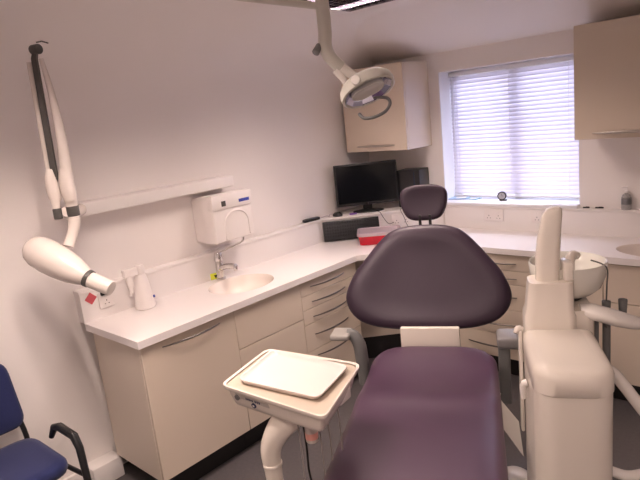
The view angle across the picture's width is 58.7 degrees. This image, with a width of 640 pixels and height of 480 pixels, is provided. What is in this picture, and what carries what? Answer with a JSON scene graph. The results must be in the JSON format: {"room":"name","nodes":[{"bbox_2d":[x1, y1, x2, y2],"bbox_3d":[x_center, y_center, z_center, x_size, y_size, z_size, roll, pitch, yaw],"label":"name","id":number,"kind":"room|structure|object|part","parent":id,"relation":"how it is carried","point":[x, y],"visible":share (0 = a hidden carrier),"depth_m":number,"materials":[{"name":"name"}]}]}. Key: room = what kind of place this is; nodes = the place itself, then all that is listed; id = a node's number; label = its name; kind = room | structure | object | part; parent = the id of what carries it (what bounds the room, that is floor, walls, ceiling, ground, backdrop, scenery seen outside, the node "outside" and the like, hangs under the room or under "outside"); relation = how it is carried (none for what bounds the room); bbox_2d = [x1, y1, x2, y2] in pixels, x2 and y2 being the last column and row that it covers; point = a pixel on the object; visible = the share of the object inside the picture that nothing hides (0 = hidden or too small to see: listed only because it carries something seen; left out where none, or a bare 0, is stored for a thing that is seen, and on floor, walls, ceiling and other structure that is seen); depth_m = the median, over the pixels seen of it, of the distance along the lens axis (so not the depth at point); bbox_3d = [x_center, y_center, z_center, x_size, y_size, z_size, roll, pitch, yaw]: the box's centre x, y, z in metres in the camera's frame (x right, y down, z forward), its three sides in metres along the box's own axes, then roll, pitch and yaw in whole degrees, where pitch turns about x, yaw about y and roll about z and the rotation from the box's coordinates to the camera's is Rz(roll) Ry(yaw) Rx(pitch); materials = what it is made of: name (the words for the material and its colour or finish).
{"room":"dental clinic","nodes":[
{"label":"dental clinic","id":0,"kind":"room"},
{"bbox_2d":[0,131,369,479],"bbox_3d":[-1.333,-0.147,3.148,0.300,2.900,5.550,5,16,42],"label":"wall","id":1,"kind":"structure","parent":0,"point":[50,358],"depth_m":3.11,"materials":[{"name":"paint"}]},
{"bbox_2d":[63,473,82,479],"bbox_3d":[-1.994,1.538,2.343,0.018,0.100,2.165,5,16,42],"label":"baseboard","id":2,"kind":"structure","parent":1,"relation":"attached to","point":[74,476],"depth_m":3.06,"materials":[{"name":"white"}]},
{"bbox_2d":[85,293,96,303],"bbox_3d":[-1.212,0.310,3.012,0.001,0.068,0.068,5,16,42],"label":"sticker","id":3,"kind":"object","parent":1,"relation":"attached to","point":[90,298],"visible":1,"depth_m":3.01,"materials":[{"name":"red paper"}]},
{"bbox_2d":[97,293,114,308],"bbox_3d":[-1.152,0.319,3.071,0.012,0.086,0.086,5,16,42],"label":"wall socket","id":4,"kind":"object","parent":1,"relation":"attached to","point":[106,300],"visible":0.83,"depth_m":3.07,"materials":[{"name":"white plastic"}]},
{"bbox_2d":[88,450,124,479],"bbox_3d":[-1.189,1.268,3.146,0.105,0.120,0.170,5,16,42],"label":"trim","id":5,"kind":"structure","parent":1,"relation":"attached to","point":[109,466],"depth_m":3.12,"materials":[{"name":"white plastic"}]},
{"bbox_2d":[22,41,232,294],"bbox_3d":[-1.016,-0.430,3.045,0.505,1.116,1.380,-2,13,19],"label":"dental x-ray machine","id":6,"kind":"object","parent":1,"relation":"attached to","point":[51,258],"visible":1,"depth_m":2.53,"materials":[{"name":"white plastic"}]},
{"bbox_3d":[-1.205,-0.534,2.497,0.046,0.583,0.028,-6,12,-2],"label":"arm","id":7,"kind":"part","parent":6,"relation":"part of","materials":[{"name":"grey plastic"}]},
{"bbox_3d":[-1.194,-0.519,2.523,0.115,0.543,0.055,-8,12,-8],"label":"arm","id":8,"kind":"part","parent":6,"relation":"part of","materials":[{"name":"beige ceramic"}]},
{"bbox_3d":[-1.189,-0.138,2.745,0.059,0.083,0.295,-8,12,-9],"label":"link arm","id":9,"kind":"part","parent":6,"relation":"part of","materials":[{"name":"plastic"}]},
{"bbox_3d":[-0.932,-0.264,3.271,0.114,0.067,1.030,5,16,42],"label":"wall rail","id":10,"kind":"part","parent":6,"relation":"part of","materials":[{"name":"white"}]},
{"bbox_2d":[191,189,253,243],"bbox_3d":[-0.610,-0.151,3.539,0.248,0.294,0.306,5,16,42],"label":"paper towel dispenser","id":11,"kind":"object","parent":1,"relation":"attached to","point":[222,217],"visible":1,"depth_m":3.44,"materials":[{"name":"white plastic"}]},
{"bbox_3d":[-0.506,-0.105,3.487,0.012,0.171,0.200,5,16,42],"label":"arch moulding","id":12,"kind":"part","parent":11,"relation":"part of","materials":[{"name":"white plastic"}]},
{"bbox_2d":[391,214,410,224],"bbox_3d":[0.621,-0.157,4.354,0.146,0.086,0.012,-6,12,-2],"label":"wall socket","id":13,"kind":"object","parent":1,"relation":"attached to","point":[398,219],"visible":0.75,"depth_m":4.35,"materials":[{"name":"white plastic"}]},
{"bbox_2d":[0,0,639,178],"bbox_3d":[0.072,-0.623,1.696,3.660,0.750,4.950,5,16,42],"label":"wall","id":14,"kind":"structure","parent":0,"point":[132,80],"depth_m":3.27,"materials":[{"name":"paint"}]},
{"bbox_2d":[236,0,394,119],"bbox_3d":[-0.162,-0.745,2.128,0.849,0.644,0.220,-4,12,11],"label":"lamp","id":15,"kind":"object","parent":14,"relation":"hanging from","point":[365,87],"visible":1,"depth_m":2.06,"materials":[{"name":"white plastic"}]},
{"bbox_3d":[-0.284,-0.897,2.079,0.552,0.176,0.034,-4,12,11],"label":"arm","id":16,"kind":"part","parent":15,"relation":"part of","materials":[{"name":"white metal"}]},
{"bbox_3d":[-0.009,-0.689,2.060,0.027,0.043,0.043,5,16,42],"label":"lock knob","id":17,"kind":"part","parent":15,"relation":"part of","materials":[{"name":"grey plastic"}]},
{"bbox_3d":[0.033,-0.753,2.071,0.091,0.278,0.060,-9,13,-13],"label":"swivel post","id":18,"kind":"part","parent":15,"relation":"part of","materials":[{"name":"white metal"}]},
{"bbox_3d":[0.205,-0.480,2.059,0.123,0.082,0.082,-14,14,-31],"label":"handle","id":19,"kind":"part","parent":15,"relation":"part of","materials":[{"name":"grey plastic"}]},
{"bbox_2d":[305,0,393,11],"bbox_3d":[0.216,-1.243,2.829,0.660,0.048,0.600,5,16,42],"label":"ceiling light","id":20,"kind":"object","parent":14,"relation":"attached to","point":[339,5],"visible":0.5,"depth_m":3.08,"materials":[{"name":"grey plastic"}]},
{"bbox_2d":[116,358,639,479],"bbox_3d":[0.290,1.443,2.144,4.260,0.100,5.550,5,16,42],"label":"floor","id":21,"kind":"structure","parent":0,"point":[247,464],"depth_m":3.17,"materials":[{"name":"plastic"}]},
{"bbox_2d":[0,364,91,479],"bbox_3d":[-1.385,1.044,2.480,0.588,0.857,0.561,5,16,42],"label":"armchair","id":22,"kind":"object","parent":21,"relation":"on","point":[28,458],"visible":1,"depth_m":2.57,"materials":[{"name":"blue fabric"}]},
{"bbox_3d":[-1.598,0.774,2.593,0.087,0.338,0.420,5,16,42],"label":"backrest","id":23,"kind":"part","parent":22,"relation":"part of","materials":[{"name":"blue fabric"}]},
{"bbox_3d":[-1.431,1.064,2.800,0.064,0.691,0.035,-3,13,14],"label":"leg","id":24,"kind":"part","parent":22,"relation":"part of","materials":[{"name":"black plastic"}]},
{"bbox_3d":[-1.396,1.034,2.488,0.425,0.065,0.466,5,16,42],"label":"seat","id":25,"kind":"part","parent":22,"relation":"part of","materials":[{"name":"blue fabric"}]},
{"bbox_3d":[-1.097,1.125,2.603,0.312,0.590,0.049,3,15,37],"label":"arm","id":26,"kind":"part","parent":22,"relation":"part of","materials":[{"name":"black plastic"}]},
{"bbox_3d":[-1.230,1.026,2.649,0.458,0.022,0.021,3,15,35],"label":"rail","id":27,"kind":"part","parent":22,"relation":"part of","materials":[{"name":"black plastic"}]},
{"bbox_2d":[93,312,249,479],"bbox_3d":[-0.776,0.849,3.122,0.504,0.861,0.571,5,16,42],"label":"base cabinet","id":28,"kind":"object","parent":21,"relation":"on","point":[172,414],"visible":0.94,"depth_m":2.93,"materials":[{"name":"beige"}]},
{"bbox_3d":[-0.638,0.482,2.888,0.036,0.011,0.357,5,16,42],"label":"handle","id":29,"kind":"part","parent":28,"relation":"part of","materials":[{"name":"silver metal"}]},
{"bbox_2d":[233,285,306,447],"bbox_3d":[-0.426,0.728,3.525,0.470,0.854,0.518,5,16,42],"label":"base cabinet","id":30,"kind":"object","parent":21,"relation":"on","point":[276,322],"visible":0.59,"depth_m":3.32,"materials":[{"name":"beige"}]},
{"bbox_3d":[-0.254,0.786,3.384,0.018,0.483,0.517,5,16,42],"label":"door","id":31,"kind":"part","parent":30,"relation":"part of","materials":[{"name":"beige laminate"}]},
{"bbox_2d":[223,349,358,479],"bbox_3d":[-0.068,0.954,1.962,0.471,1.000,0.448,2,15,33],"label":"tray stand","id":32,"kind":"object","parent":21,"relation":"on","point":[288,412],"visible":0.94,"depth_m":1.82,"materials":[{"name":"beige plastic"}]},
{"bbox_3d":[-0.101,0.704,1.882,0.176,0.428,0.116,-13,14,-29],"label":"support arm","id":33,"kind":"part","parent":32,"relation":"part of","materials":[{"name":"beige plastic"}]},
{"bbox_2d":[240,350,346,398],"bbox_3d":[-0.091,0.449,1.920,0.364,0.018,0.251,2,15,33],"label":"tray","id":34,"kind":"object","parent":32,"relation":"on","point":[294,374],"visible":1,"depth_m":1.92,"materials":[{"name":"beige plastic"}]},
{"bbox_2d":[300,262,361,378],"bbox_3d":[-0.061,0.606,3.893,0.504,0.861,0.543,5,16,42],"label":"drawer unit","id":35,"kind":"object","parent":21,"relation":"on","point":[325,308],"visible":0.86,"depth_m":3.68,"materials":[{"name":"beige laminate wood"},{"name":"metal handles"}]},
{"bbox_3d":[0.074,0.429,3.713,0.018,0.093,0.542,5,16,42],"label":"drawer","id":36,"kind":"part","parent":35,"relation":"part of","materials":[{"name":"beige laminate"}]},
{"bbox_3d":[0.059,0.253,3.641,0.036,0.011,0.330,5,16,42],"label":"handle","id":37,"kind":"part","parent":35,"relation":"part of","materials":[{"name":"silver metal"}]},
{"bbox_3d":[0.064,0.338,3.693,0.018,0.087,0.542,5,16,42],"label":"drawer","id":38,"kind":"part","parent":35,"relation":"part of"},
{"bbox_3d":[0.055,0.251,3.674,0.018,0.087,0.542,5,16,42],"label":"drawer","id":39,"kind":"part","parent":35,"relation":"part of","materials":[{"name":"beige laminate"}]},
{"bbox_3d":[0.069,0.349,3.661,0.036,0.011,0.330,5,16,42],"label":"handle","id":40,"kind":"part","parent":35,"relation":"part of","materials":[{"name":"silver metal"}]},
{"bbox_3d":[0.079,0.444,3.682,0.036,0.011,0.330,5,16,42],"label":"handle","id":41,"kind":"part","parent":35,"relation":"part of","materials":[{"name":"silver metal"}]},
{"bbox_3d":[0.106,0.697,3.737,0.036,0.011,0.330,5,16,42],"label":"handle","id":42,"kind":"part","parent":35,"relation":"part of","materials":[{"name":"silver metal"}]},
{"bbox_3d":[0.091,0.559,3.707,0.036,0.011,0.330,5,16,42],"label":"handle","id":43,"kind":"part","parent":35,"relation":"part of","materials":[{"name":"silver metal"}]},
{"bbox_3d":[0.088,0.562,3.742,0.018,0.176,0.542,5,16,42],"label":"drawer","id":44,"kind":"part","parent":35,"relation":"part of","materials":[{"name":"beige laminate"}]},
{"bbox_3d":[0.110,0.776,3.788,0.018,0.257,0.542,5,16,42],"label":"drawer","id":45,"kind":"part","parent":35,"relation":"part of","materials":[{"name":"beige laminate"}]},
{"bbox_2d":[355,260,460,357],"bbox_3d":[0.585,0.455,4.273,1.241,0.861,0.018,-6,12,-2],"label":"panel","id":46,"kind":"object","parent":21,"relation":"on","point":[378,340],"visible":0.02,"depth_m":4.32,"materials":[{"name":"beige laminate"}]},
{"bbox_2d":[323,184,526,479],"bbox_3d":[0.400,0.618,2.225,0.936,1.446,1.822,-3,13,16],"label":"dental chair","id":47,"kind":"object","parent":21,"relation":"on","point":[430,406],"visible":0.99,"depth_m":2.56,"materials":[{"name":"purple leather"}]},
{"bbox_3d":[0.372,0.684,2.059,0.560,0.137,1.440,-3,13,16],"label":"seat","id":48,"kind":"part","parent":47,"relation":"part of","materials":[{"name":"purple leather"}]},
{"bbox_3d":[0.533,-0.064,2.877,0.064,0.130,0.012,-3,13,16],"label":"headrest post","id":49,"kind":"part","parent":47,"relation":"part of","materials":[{"name":"black plastic"}]},
{"bbox_3d":[0.522,0.180,2.820,0.804,0.486,0.266,-3,13,16],"label":"backrest","id":50,"kind":"part","parent":47,"relation":"part of","materials":[{"name":"purple leather"}]},
{"bbox_2d":[460,253,529,375],"bbox_3d":[1.286,0.456,3.930,0.511,0.861,0.474,5,16,42],"label":"drawer unit","id":51,"kind":"object","parent":21,"relation":"on","point":[515,269],"visible":0.35,"depth_m":3.70,"materials":[{"name":"cream laminate"},{"name":"metal handles"}]},
{"bbox_3d":[1.178,0.699,3.835,0.510,0.167,0.018,5,16,42],"label":"drawer","id":52,"kind":"part","parent":51,"relation":"part of","materials":[{"name":"beige laminate"}]},
{"bbox_3d":[1.155,0.704,3.823,0.357,0.011,0.036,5,16,42],"label":"handle","id":53,"kind":"part","parent":51,"relation":"part of","materials":[{"name":"silver metal"}]},
{"bbox_3d":[1.161,0.531,3.799,0.510,0.172,0.018,5,16,42],"label":"drawer","id":54,"kind":"part","parent":51,"relation":"part of","materials":[{"name":"beige laminate"}]},
{"bbox_3d":[1.138,0.548,3.789,0.357,0.011,0.036,5,16,42],"label":"handle","id":55,"kind":"part","parent":51,"relation":"part of","materials":[{"name":"silver metal"}]},
{"bbox_3d":[1.119,0.137,3.713,0.510,0.100,0.018,5,16,42],"label":"drawer","id":56,"kind":"part","parent":51,"relation":"part of","materials":[{"name":"beige laminate"}]},
{"bbox_3d":[1.129,0.231,3.734,0.510,0.089,0.018,5,16,42],"label":"drawer","id":57,"kind":"part","parent":51,"relation":"part of","materials":[{"name":"beige laminate"}]},
{"bbox_3d":[1.143,0.361,3.762,0.510,0.172,0.018,5,16,42],"label":"drawer","id":58,"kind":"part","parent":51,"relation":"part of","materials":[{"name":"beige laminate"}]},
{"bbox_2d":[530,257,603,347],"bbox_3d":[1.645,0.483,3.630,0.418,0.861,0.440,5,16,42],"label":"base cabinet","id":59,"kind":"object","parent":21,"relation":"on","point":[596,297],"visible":0.05,"depth_m":3.32,"materials":[{"name":"beige"}]},
{"bbox_2d":[513,206,639,479],"bbox_3d":[1.014,0.592,2.079,0.574,1.433,0.699,-3,13,14],"label":"dental cuspidor unit","id":60,"kind":"object","parent":21,"relation":"on","point":[567,380],"visible":1,"depth_m":1.88,"materials":[{"name":"white plastic"},{"name":"grey plastic"}]},
{"bbox_2d":[528,251,607,298],"bbox_3d":[0.957,0.143,2.204,0.282,0.135,0.282,-3,13,14],"label":"bowl","id":61,"kind":"object","parent":60,"relation":"on","point":[590,271],"depth_m":2.09,"materials":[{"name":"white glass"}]},
{"bbox_3d":[1.036,0.154,2.111,0.060,0.168,0.008,1,14,30],"label":"suction cord","id":62,"kind":"part","parent":60,"relation":"part of","materials":[{"name":"grey plastic"}]},
{"bbox_3d":[1.083,0.283,2.064,0.263,0.114,0.102,-4,12,8],"label":"assistant arm","id":63,"kind":"part","parent":60,"relation":"part of","materials":[{"name":"white plastic"}]},
{"bbox_2d":[604,264,639,400],"bbox_3d":[2.047,0.523,3.269,0.658,0.854,0.440,5,16,42],"label":"base cabinet","id":64,"kind":"object","parent":21,"relation":"on","point":[623,280],"visible":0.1,"depth_m":3.24,"materials":[{"name":"beige"}]},
{"bbox_2d":[85,228,639,349],"bbox_3d":[0.965,0.329,2.740,3.598,0.124,2.602,5,16,42],"label":"countertop","id":65,"kind":"structure","parent":64,"relation":"on","point":[176,313],"depth_m":3.42,"materials":[{"name":"beige laminate"}]},
{"bbox_2d":[121,264,155,309],"bbox_3d":[-0.996,0.260,3.132,0.112,0.245,0.160,5,16,42],"label":"spray bottle","id":66,"kind":"object","parent":65,"relation":"on","point":[144,300],"visible":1,"depth_m":3.11,"materials":[{"name":"white plastic"}]},
{"bbox_2d":[214,237,243,279],"bbox_3d":[-0.573,0.118,3.590,0.173,0.242,0.183,-2,13,16],"label":"mixer tap","id":67,"kind":"object","parent":65,"relation":"on","point":[220,267],"visible":0.99,"depth_m":3.55,"materials":[{"name":"silver metal"}]},
{"bbox_3d":[-0.568,0.169,3.537,0.142,0.054,0.038,1,14,30],"label":"spout","id":68,"kind":"part","parent":67,"relation":"part of","materials":[{"name":"silver metal"}]},
{"bbox_3d":[-0.558,0.031,3.598,0.180,0.079,0.018,-11,13,-23],"label":"lever","id":69,"kind":"part","parent":67,"relation":"part of","materials":[{"name":"silver metal"}]},
{"bbox_2d":[208,274,273,293],"bbox_3d":[-0.469,0.323,3.464,0.360,0.124,0.424,5,16,42],"label":"basin","id":70,"kind":"object","parent":65,"relation":"in","point":[237,283],"depth_m":3.60,"materials":[{"name":"beige ceramic"}]},
{"bbox_2d":[322,216,379,241],"bbox_3d":[0.239,-0.082,4.323,0.430,0.147,0.059,-6,12,-2],"label":"keyboard","id":71,"kind":"object","parent":65,"relation":"on","point":[342,229],"visible":0.82,"depth_m":4.31,"materials":[{"name":"black plastic"}]},
{"bbox_2d":[357,225,400,245],"bbox_3d":[0.433,-0.035,4.162,0.320,0.089,0.229,-5,12,6],"label":"storage box","id":72,"kind":"object","parent":65,"relation":"on","point":[368,235],"visible":0.66,"depth_m":4.08,"materials":[{"name":"red plastic"}]},
{"bbox_2d":[358,235,385,245],"bbox_3d":[0.435,-0.022,4.165,0.303,0.064,0.217,-5,12,6],"label":"tub","id":73,"kind":"object","parent":72,"relation":"in","point":[364,240],"depth_m":4.07,"materials":[{"name":"red plastic"}]},
{"bbox_3d":[0.430,-0.066,4.155,0.320,0.024,0.229,-5,12,6],"label":"lid","id":74,"kind":"part","parent":72,"relation":"part of","materials":[{"name":"white plastic"}]},
{"bbox_2d":[616,244,639,255],"bbox_3d":[1.984,0.124,3.185,0.600,0.124,0.356,5,16,42],"label":"basin","id":75,"kind":"object","parent":65,"relation":"in","point":[621,249],"depth_m":3.39,"materials":[{"name":"beige ceramic"}]},
{"bbox_3d":[1.912,0.613,3.128,0.657,0.483,0.018,5,16,42],"label":"door","id":76,"kind":"part","parent":64,"relation":"part of","materials":[{"name":"beige laminate"}]},
{"bbox_2d":[369,29,639,208],"bbox_3d":[1.875,-0.606,3.703,3.660,2.900,0.300,5,16,42],"label":"wall","id":77,"kind":"structure","parent":0,"point":[608,165],"depth_m":3.73,"materials":[{"name":"paint"}]},
{"bbox_2d":[73,202,639,323],"bbox_3d":[0.944,0.176,2.745,3.660,0.175,2.656,5,16,42],"label":"backsplash","id":78,"kind":"structure","parent":77,"relation":"attached to","point":[172,277],"depth_m":3.74,"materials":[{"name":"white laminate"}]},
{"bbox_2d":[210,273,216,279],"bbox_3d":[-0.656,0.228,3.533,0.040,0.040,0.023,-14,14,-32],"label":"tag","id":79,"kind":"object","parent":78,"relation":"attached to","point":[213,275],"visible":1,"depth_m":3.54,"materials":[{"name":"yellow plastic"}]},
{"bbox_2d":[302,216,319,222],"bbox_3d":[-0.065,-0.154,4.280,0.150,0.023,0.040,-16,16,-38],"label":"cordless phone","id":80,"kind":"object","parent":78,"relation":"on","point":[317,217],"visible":1,"depth_m":4.26,"materials":[{"name":"black plastic"}]},
{"bbox_2d":[333,212,342,216],"bbox_3d":[0.134,-0.200,4.367,0.081,0.035,0.060,-1,13,22],"label":"mouse","id":81,"kind":"object","parent":78,"relation":"on","point":[336,214],"visible":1,"depth_m":4.35,"materials":[{"name":"black plastic"}]},
{"bbox_2d":[333,159,398,212],"bbox_3d":[0.360,-0.411,4.420,0.486,0.377,0.151,-6,12,-2],"label":"monitor","id":82,"kind":"object","parent":78,"relation":"on","point":[366,184],"visible":0.99,"depth_m":4.39,"materials":[{"name":"black plastic"}]},
{"bbox_2d":[397,167,428,206],"bbox_3d":[0.732,-0.412,4.451,0.190,0.288,0.184,2,15,34],"label":"computer tower","id":83,"kind":"object","parent":78,"relation":"on","point":[406,177],"visible":0.5,"depth_m":4.38,"materials":[{"name":"black plastic"}]},
{"bbox_2d":[621,186,631,209],"bbox_3d":[1.900,-0.263,3.533,0.058,0.148,0.057,5,16,42],"label":"pump bottle","id":84,"kind":"object","parent":78,"relation":"on","point":[626,199],"visible":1,"depth_m":3.52,"materials":[{"name":"white"}]},
{"bbox_2d":[341,61,431,152],"bbox_3d":[0.499,-1.012,4.385,0.571,0.620,0.364,5,16,42],"label":"upper cabinet","id":85,"kind":"object","parent":77,"relation":"attached to","point":[406,125],"visible":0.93,"depth_m":4.22,"materials":[{"name":"beige wood"}]},
{"bbox_3d":[0.416,-0.712,4.322,0.348,0.017,0.028,5,16,42],"label":"handle","id":86,"kind":"part","parent":85,"relation":"part of","materials":[{"name":"silver metal"}]},
{"bbox_2d":[484,209,503,220],"bbox_3d":[1.257,-0.181,4.122,0.146,0.086,0.012,5,16,42],"label":"wall socket","id":87,"kind":"object","parent":77,"relation":"attached to","point":[489,214],"visible":1,"depth_m":4.12,"materials":[{"name":"white plastic"}]},
{"bbox_2d":[438,54,579,208],"bbox_3d":[1.350,-0.751,4.066,1.022,0.984,0.312,5,16,42],"label":"window","id":88,"kind":"structure","parent":77,"relation":"in","point":[443,79],"depth_m":4.29,"materials":[{"name":"white plastic"}]},
{"bbox_2d":[448,196,468,199],"bbox_3d":[1.084,-0.329,4.454,0.150,0.011,0.090,1,14,28],"label":"leaflet","id":89,"kind":"object","parent":88,"relation":"on","point":[457,197],"visible":0.93,"depth_m":4.43,"materials":[{"name":"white paper"}]},
{"bbox_2d":[497,191,506,200],"bbox_3d":[1.333,-0.322,4.168,0.066,0.068,0.030,1,14,28],"label":"alarm clock","id":90,"kind":"object","parent":88,"relation":"on","point":[502,195],"visible":1,"depth_m":4.16,"materials":[{"name":"black plastic"}]},
{"bbox_2d":[448,55,578,197],"bbox_3d":[1.391,-0.774,4.094,0.980,0.944,0.047,5,16,42],"label":"blind","id":91,"kind":"object","parent":88,"relation":"attached to","point":[513,130],"visible":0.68,"depth_m":4.08,"materials":[{"name":"white plastic"}]},
{"bbox_3d":[1.064,-0.794,4.372,0.002,0.910,0.002,5,16,42],"label":"cord","id":92,"kind":"part","parent":91,"relation":"part of","materials":[{"name":"white plastic"}]},
{"bbox_3d":[1.368,-0.767,4.099,0.002,0.910,0.002,5,16,42],"label":"cord","id":93,"kind":"part","parent":91,"relation":"part of","materials":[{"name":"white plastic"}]},
{"bbox_3d":[1.441,-0.324,4.194,0.980,0.018,0.028,5,16,42],"label":"rail","id":94,"kind":"part","parent":91,"relation":"part of","materials":[{"name":"white plastic"}]},
{"bbox_3d":[1.673,-0.740,3.825,0.002,0.910,0.002,5,16,42],"label":"cord","id":95,"kind":"part","parent":91,"relation":"part of","materials":[{"name":"white plastic"}]},
{"bbox_3d":[1.378,-0.276,4.144,1.022,0.021,0.247,5,16,42],"label":"sill","id":96,"kind":"part","parent":88,"relation":"part of","materials":[{"name":"white plastic"}]},
{"bbox_2d":[544,202,576,204],"bbox_3d":[1.619,-0.246,3.837,0.190,0.002,0.100,3,15,36],"label":"paper sheet","id":97,"kind":"object","parent":88,"relation":"on","point":[547,203],"visible":1,"depth_m":3.83,"materials":[{"name":"white paper"}]},
{"bbox_2d":[531,210,542,222],"bbox_3d":[1.490,-0.160,3.911,0.086,0.086,0.012,5,16,42],"label":"wall socket","id":98,"kind":"object","parent":77,"relation":"attached to","point":[536,215],"visible":0.86,"depth_m":3.91,"materials":[{"name":"white plastic"}]},
{"bbox_2d":[573,15,639,139],"bbox_3d":[2.014,-0.897,3.012,1.200,0.642,0.370,5,16,42],"label":"upper cabinet","id":99,"kind":"object","parent":77,"relation":"attached to","point":[606,53],"visible":1,"depth_m":3.18,"materials":[{"name":"beige wood"}]},
{"bbox_3d":[1.715,-0.602,3.154,0.398,0.017,0.044,5,16,42],"label":"handle","id":100,"kind":"part","parent":99,"relation":"part of","materials":[{"name":"silver metal"}]}
]}

